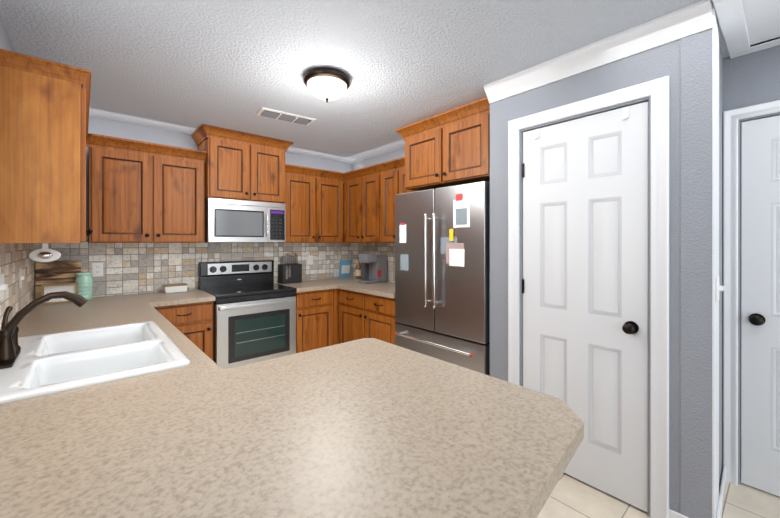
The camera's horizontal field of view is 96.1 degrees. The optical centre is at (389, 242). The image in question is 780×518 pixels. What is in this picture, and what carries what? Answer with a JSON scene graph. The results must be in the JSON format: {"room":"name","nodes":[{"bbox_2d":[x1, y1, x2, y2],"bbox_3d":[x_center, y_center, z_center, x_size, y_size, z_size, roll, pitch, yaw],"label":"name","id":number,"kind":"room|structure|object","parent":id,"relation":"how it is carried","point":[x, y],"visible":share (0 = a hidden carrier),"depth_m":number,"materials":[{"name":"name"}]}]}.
{"room":"kitchen","nodes":[
{"label":"kitchen","id":0,"kind":"room"},
{"bbox_2d":[0,13,13,51],"bbox_3d":[-0.590,0.152,0.147,0.120,2.460,7.120,0,0,-41],"label":"wall","id":1,"kind":"structure","parent":0,"point":[5,43],"depth_m":1.73,"materials":[{"name":"grey paint"}]},
{"bbox_2d":[0,243,34,329],"bbox_3d":[-1.621,0.239,1.417,0.008,0.495,3.590,0,0,-41],"label":"backsplash","id":2,"kind":"structure","parent":1,"relation":"attached to","point":[14,258],"depth_m":1.98,"materials":[{"name":"tile"}]},
{"bbox_2d":[0,273,7,300],"bbox_3d":[-1.759,0.201,1.595,0.019,0.120,0.115,0,0,-41],"label":"light switch","id":3,"kind":"object","parent":2,"relation":"attached to","point":[3,286],"visible":1,"depth_m":1.58,"materials":[{"name":"white plastic"}]},
{"bbox_2d":[19,268,24,288],"bbox_3d":[-2.195,0.211,2.091,0.019,0.120,0.075,0,0,-41],"label":"light switch","id":4,"kind":"object","parent":2,"relation":"attached to","point":[21,277],"visible":1,"depth_m":2.07,"materials":[{"name":"white plastic"}]},
{"bbox_2d":[0,49,91,242],"bbox_3d":[-1.803,-0.411,1.846,0.300,0.824,0.685,0,0,-41],"label":"upper cabinet","id":5,"kind":"object","parent":1,"relation":"attached to","point":[44,112],"depth_m":1.59,"materials":[{"name":"brown wood"}]},
{"bbox_2d":[29,243,60,261],"bbox_3d":[-1.962,0.056,1.993,0.132,0.109,0.028,0,0,-41],"label":"paper towel holder","id":6,"kind":"object","parent":5,"relation":"attached to","point":[45,253],"visible":1,"depth_m":1.99,"materials":[{"name":"white plastic"}]},
{"bbox_2d":[84,116,350,241],"bbox_3d":[-1.668,0.149,3.861,3.170,2.460,0.120,0,0,-41],"label":"wall","id":7,"kind":"structure","parent":0,"point":[105,127],"depth_m":3.31,"materials":[{"name":"grey paint"}]},
{"bbox_2d":[86,133,206,242],"bbox_3d":[-2.153,-0.425,3.106,0.875,0.850,0.367,0,0,-41],"label":"upper cabinet","id":8,"kind":"object","parent":7,"relation":"attached to","point":[142,192],"visible":1,"depth_m":2.97,"materials":[{"name":"brown wood"}]},
{"bbox_2d":[35,242,350,296],"bbox_3d":[-1.670,0.237,3.773,3.049,0.495,0.008,0,0,-41],"label":"backsplash","id":9,"kind":"structure","parent":7,"relation":"attached to","point":[133,268],"depth_m":3.38,"materials":[{"name":"tile"}]},
{"bbox_2d":[92,262,102,276],"bbox_3d":[-2.516,0.230,3.016,0.075,0.120,0.008,0,0,-41],"label":"electrical outlet","id":10,"kind":"object","parent":9,"relation":"attached to","point":[97,269],"visible":1,"depth_m":3.01,"materials":[{"name":"white plastic"}]},
{"bbox_2d":[308,255,312,264],"bbox_3d":[-0.985,0.214,4.357,0.070,0.115,0.017,0,0,-41],"label":"light switch","id":11,"kind":"object","parent":9,"relation":"attached to","point":[310,259],"visible":1,"depth_m":4.36,"materials":[{"name":"white plastic"}]},
{"bbox_2d":[191,124,292,202],"bbox_3d":[-1.511,-0.749,3.621,0.880,0.653,0.442,0,0,-41],"label":"upper cabinet","id":12,"kind":"object","parent":7,"relation":"attached to","point":[239,165],"visible":0.98,"depth_m":3.44,"materials":[{"name":"brown wood"}]},
{"bbox_2d":[205,198,285,242],"bbox_3d":[-1.507,-0.211,3.618,0.758,0.419,0.434,0,0,-41],"label":"over-the-range microwave","id":13,"kind":"object","parent":12,"relation":"attached to","point":[234,221],"visible":1,"depth_m":3.45,"materials":[{"name":"silver metal"}]},
{"bbox_2d":[285,164,344,242],"bbox_3d":[-0.943,-0.426,4.172,0.811,0.850,0.367,0,0,-41],"label":"upper cabinet","id":14,"kind":"object","parent":7,"relation":"attached to","point":[314,203],"visible":0.96,"depth_m":4.04,"materials":[{"name":"brown wood"}]},
{"bbox_2d":[0,0,728,163],"bbox_3d":[0.427,-1.103,1.095,7.000,0.050,7.200,0,0,-41],"label":"ceiling","id":15,"kind":"structure","parent":0,"point":[190,67],"depth_m":1.98,"materials":[{"name":"grey paint"}]},
{"bbox_2d":[256,107,315,125],"bbox_3d":[-0.883,-1.069,2.992,0.460,0.020,0.190,0,0,-35],"label":"ceiling vent","id":16,"kind":"object","parent":15,"relation":"in","point":[282,116],"visible":1,"depth_m":2.96,"materials":[{"name":"white metal"}]},
{"bbox_2d":[303,67,350,102],"bbox_3d":[-0.411,-0.997,2.289,0.310,0.164,0.310,0,0,-41],"label":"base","id":17,"kind":"object","parent":15,"relation":"attached to","point":[325,71],"visible":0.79,"depth_m":2.17,"materials":[{"name":"brown metal"}]},
{"bbox_2d":[307,76,346,100],"bbox_3d":[-0.411,-0.986,2.289,0.255,0.085,0.255,0,0,-41],"label":"flush-mount ceiling light","id":18,"kind":"object","parent":17,"relation":"attached to","point":[324,87],"visible":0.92,"depth_m":2.21,"materials":[{"name":"white glass"}]},
{"bbox_2d":[712,0,779,58],"bbox_3d":[1.927,-1.068,1.461,0.796,0.020,0.794,0,0,-41],"label":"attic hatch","id":19,"kind":"structure","parent":15,"relation":"in","point":[749,26],"depth_m":1.71,"materials":[{"name":"white paint"}]},
{"bbox_2d":[351,148,404,170],"bbox_3d":[0.362,0.149,3.863,0.120,2.460,2.559,0,0,-41],"label":"wall","id":20,"kind":"structure","parent":0,"point":[393,155],"depth_m":4.33,"materials":[{"name":"grey paint"}]},
{"bbox_2d":[343,164,380,242],"bbox_3d":[-0.336,-0.426,4.284,0.367,0.850,0.996,0,0,-41],"label":"upper cabinet","id":21,"kind":"object","parent":20,"relation":"attached to","point":[361,205],"visible":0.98,"depth_m":4.05,"materials":[{"name":"brown wood"}]},
{"bbox_2d":[351,243,394,281],"bbox_3d":[-0.010,0.237,4.188,0.008,0.495,1.560,0,0,-41],"label":"backsplash","id":22,"kind":"structure","parent":20,"relation":"attached to","point":[387,249],"depth_m":4.35,"materials":[{"name":"tile"}]},
{"bbox_2d":[377,157,414,242],"bbox_3d":[0.189,-0.425,3.688,0.367,0.850,0.584,0,0,-41],"label":"upper cabinet","id":23,"kind":"object","parent":20,"relation":"attached to","point":[392,172],"visible":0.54,"depth_m":3.69,"materials":[{"name":"brown wood"}]},
{"bbox_2d":[395,97,489,190],"bbox_3d":[0.604,-0.750,3.009,0.642,0.540,0.950,0,0,-41],"label":"upper cabinet","id":24,"kind":"object","parent":20,"relation":"attached to","point":[451,147],"visible":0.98,"depth_m":2.75,"materials":[{"name":"brown wood"}]},
{"bbox_2d":[490,28,721,517],"bbox_3d":[1.355,0.151,2.263,0.744,2.460,1.153,0,0,-41],"label":"wall","id":25,"kind":"structure","parent":0,"point":[684,64],"depth_m":1.68,"materials":[{"name":"grey paint"}]},
{"bbox_2d":[522,101,647,511],"bbox_3d":[1.073,0.325,2.017,0.102,2.087,0.672,0,0,-41],"label":"pantry door","id":26,"kind":"structure","parent":25,"relation":"in","point":[585,271],"depth_m":1.97,"materials":[{"name":"white paint"}]},
{"bbox_2d":[508,76,668,517],"bbox_3d":[1.108,0.286,2.048,0.120,2.189,0.848,0,0,-41],"label":"door frame","id":27,"kind":"structure","parent":25,"relation":"attached to","point":[657,90],"depth_m":1.73,"materials":[{"name":"white paint"}]},
{"bbox_2d":[484,0,711,103],"bbox_3d":[1.051,-1.026,1.995,0.074,0.105,1.153,0,0,-41],"label":"crown molding","id":28,"kind":"structure","parent":25,"relation":"attached to","point":[692,19],"depth_m":1.85,"materials":[{"name":"white paint"}]},
{"bbox_2d":[669,466,725,517],"bbox_3d":[1.323,1.336,2.224,0.659,0.090,1.172,0,0,-41],"label":"baseboard","id":29,"kind":"structure","parent":25,"relation":"attached to","point":[673,514],"depth_m":1.75,"materials":[{"name":"white paint"}]},
{"bbox_2d":[537,473,779,517],"bbox_3d":[0.427,1.407,1.097,7.000,0.050,7.200,0,0,-41],"label":"floor","id":30,"kind":"structure","parent":0,"point":[571,497],"depth_m":1.86,"materials":[{"name":"tile"}]},
{"bbox_2d":[154,301,212,359],"bbox_3d":[-1.910,0.943,3.143,0.466,0.874,0.634,0,0,-41],"label":"base cabinet","id":31,"kind":"object","parent":30,"relation":"on","point":[192,322],"visible":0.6,"depth_m":2.99,"materials":[{"name":"brown wood"}]},
{"bbox_2d":[198,260,295,369],"bbox_3d":[-1.431,0.787,3.531,0.762,1.185,0.661,0,0,-41],"label":"range","id":32,"kind":"object","parent":30,"relation":"on","point":[254,312],"visible":0.67,"depth_m":3.36,"materials":[{"name":"silver metal"}]},
{"bbox_2d":[295,289,332,352],"bbox_3d":[-0.982,0.942,3.960,0.471,0.874,0.634,0,0,-41],"label":"base cabinet","id":33,"kind":"object","parent":30,"relation":"on","point":[314,319],"visible":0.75,"depth_m":3.74,"materials":[{"name":"brown wood"}]},
{"bbox_2d":[333,288,339,344],"bbox_3d":[-0.581,0.942,4.351,0.645,0.874,0.578,0,0,-41],"label":"base cabinet","id":34,"kind":"object","parent":30,"relation":"on","point":[336,303],"depth_m":3.95,"materials":[{"name":"brown wood"}]},
{"bbox_2d":[339,289,398,344],"bbox_3d":[-0.050,0.942,3.757,0.634,0.874,0.964,0,0,-41],"label":"base cabinet","id":35,"kind":"object","parent":30,"relation":"on","point":[363,315],"visible":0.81,"depth_m":3.55,"materials":[{"name":"brown wood"}]},
{"bbox_2d":[275,277,394,297],"bbox_3d":[-0.429,0.484,3.816,1.110,0.040,1.564,0,0,-41],"label":"countertop","id":36,"kind":"structure","parent":35,"relation":"on","point":[384,289],"depth_m":3.81,"materials":[{"name":"laminate"}]},
{"bbox_2d":[278,253,301,283],"bbox_3d":[-1.166,0.293,4.081,0.245,0.340,0.134,0,0,-41],"label":"knife block","id":37,"kind":"object","parent":36,"relation":"on","point":[290,271],"visible":1,"depth_m":4.04,"materials":[{"name":"black"}]},
{"bbox_2d":[339,260,350,277],"bbox_3d":[-0.597,0.347,4.669,0.165,0.236,0.050,0,0,-41],"label":"book","id":38,"kind":"object","parent":36,"relation":"on","point":[345,269],"visible":0.96,"depth_m":4.65,"materials":[{"name":"blue paper"}]},
{"bbox_2d":[355,257,360,278],"bbox_3d":[-0.404,0.320,4.521,0.085,0.286,0.085,0,0,-41],"label":"bottle","id":39,"kind":"object","parent":36,"relation":"on","point":[358,271],"visible":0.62,"depth_m":4.49,"materials":[{"name":"brown glass"}]},
{"bbox_2d":[357,254,386,283],"bbox_3d":[-0.237,0.296,4.151,0.330,0.335,0.266,0,0,-41],"label":"coffee maker","id":40,"kind":"object","parent":36,"relation":"on","point":[373,268],"visible":0.98,"depth_m":4.09,"materials":[{"name":"grey plastic"}]},
{"bbox_2d":[394,181,489,375],"bbox_3d":[0.560,0.460,2.981,0.689,1.810,0.937,0,0,-41],"label":"fridge","id":41,"kind":"object","parent":30,"relation":"on","point":[442,273],"visible":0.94,"depth_m":2.71,"materials":[{"name":"silver metal"}]},
{"bbox_3d":[-1.511,0.944,1.806,0.682,0.874,1.960,0,0,-41],"label":"base cabinet","id":42,"kind":"object","parent":30,"relation":"on","visible":0},
{"bbox_2d":[0,369,307,517],"bbox_3d":[-0.541,0.487,0.663,0.450,0.040,1.029,0,0,-41],"label":"countertop","id":43,"kind":"structure","parent":42,"relation":"on","point":[157,447],"depth_m":0.75,"materials":[{"name":"laminate"}]},
{"bbox_2d":[148,289,214,305],"bbox_3d":[-1.901,0.485,3.130,0.469,0.040,0.649,0,0,-41],"label":"countertop","id":44,"kind":"structure","parent":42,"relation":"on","point":[193,295],"depth_m":3.02,"materials":[{"name":"laminate"}]},
{"bbox_2d":[163,283,187,292],"bbox_3d":[-2.029,0.428,3.311,0.188,0.072,0.118,0,0,-41],"label":"tray","id":45,"kind":"object","parent":44,"relation":"on","point":[174,288],"visible":1,"depth_m":3.27,"materials":[{"name":"white plastic"}]},
{"bbox_2d":[0,293,431,517],"bbox_3d":[-1.315,0.486,1.587,0.690,0.040,3.739,0,0,-41],"label":"countertop","id":46,"kind":"structure","parent":42,"relation":"on","point":[322,478],"depth_m":0.91,"materials":[{"name":"laminate"}]},
{"bbox_2d":[0,291,87,368],"bbox_3d":[-1.409,0.324,1.429,0.269,0.249,0.307,0,0,-41],"label":"faucet","id":47,"kind":"object","parent":46,"relation":"on","point":[10,349],"visible":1,"depth_m":1.36,"materials":[{"name":"brown metal"}]},
{"bbox_2d":[35,260,80,298],"bbox_3d":[-2.671,0.307,2.829,0.270,0.326,0.070,0,0,-41],"label":"cutting board","id":48,"kind":"object","parent":46,"relation":"on","point":[55,272],"visible":0.48,"depth_m":2.79,"materials":[{"name":"brown wood"}]},
{"bbox_2d":[41,282,77,304],"bbox_3d":[-2.539,0.389,2.698,0.205,0.150,0.045,0,0,-41],"label":"sign box","id":49,"kind":"object","parent":46,"relation":"on","point":[59,287],"visible":0.75,"depth_m":2.69,"materials":[{"name":"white wood"}]},
{"bbox_2d":[75,272,92,299],"bbox_3d":[-2.500,0.352,2.862,0.114,0.224,0.114,0,0,-41],"label":"canister","id":50,"kind":"object","parent":46,"relation":"on","point":[84,280],"visible":0.75,"depth_m":2.83,"materials":[{"name":"green ceramic"}]},
{"bbox_2d":[0,321,189,403],"bbox_3d":[-1.279,0.541,1.499,0.572,0.184,0.930,0,0,-41],"label":"sink","id":51,"kind":"object","parent":46,"relation":"in","point":[46,364],"visible":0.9,"depth_m":1.45,"materials":[{"name":"white ceramic"}]},
{"bbox_2d":[240,338,583,517],"bbox_3d":[0.040,0.487,1.075,0.668,0.040,1.179,0,0,-41],"label":"countertop","id":52,"kind":"structure","parent":42,"relation":"on","point":[368,428],"depth_m":0.91,"materials":[{"name":"laminate"}]},
{"bbox_2d":[712,5,718,517],"bbox_3d":[1.570,0.151,1.688,0.300,2.460,0.018,0,0,-41],"label":"wall","id":53,"kind":"structure","parent":0,"point":[715,261],"depth_m":1.63,"materials":[{"name":"white paint"}]},
{"bbox_2d":[716,276,723,302],"bbox_3d":[1.574,0.221,1.671,0.120,0.120,0.029,0,0,-41],"label":"light switch","id":54,"kind":"object","parent":53,"relation":"attached to","point":[719,288],"visible":0.98,"depth_m":1.64,"materials":[{"name":"white plastic"}]},
{"bbox_2d":[722,45,779,484],"bbox_3d":[3.045,0.152,0.885,0.110,2.460,3.424,0,0,-41],"label":"wall","id":55,"kind":"structure","parent":0,"point":[751,79],"depth_m":2.00,"materials":[{"name":"grey paint"}]},
{"bbox_2d":[723,100,779,484],"bbox_3d":[2.275,0.309,1.736,0.120,2.144,0.898,0,0,-41],"label":"door frame","id":56,"kind":"structure","parent":55,"relation":"attached to","point":[731,118],"depth_m":2.01,"materials":[{"name":"white paint"}]},
{"bbox_2d":[741,115,779,496],"bbox_3d":[2.240,0.341,1.706,0.102,2.057,0.752,0,0,-41],"label":"hall door","id":57,"kind":"structure","parent":55,"relation":"in","point":[760,304],"depth_m":1.94,"materials":[{"name":"white paint"}]}
]}

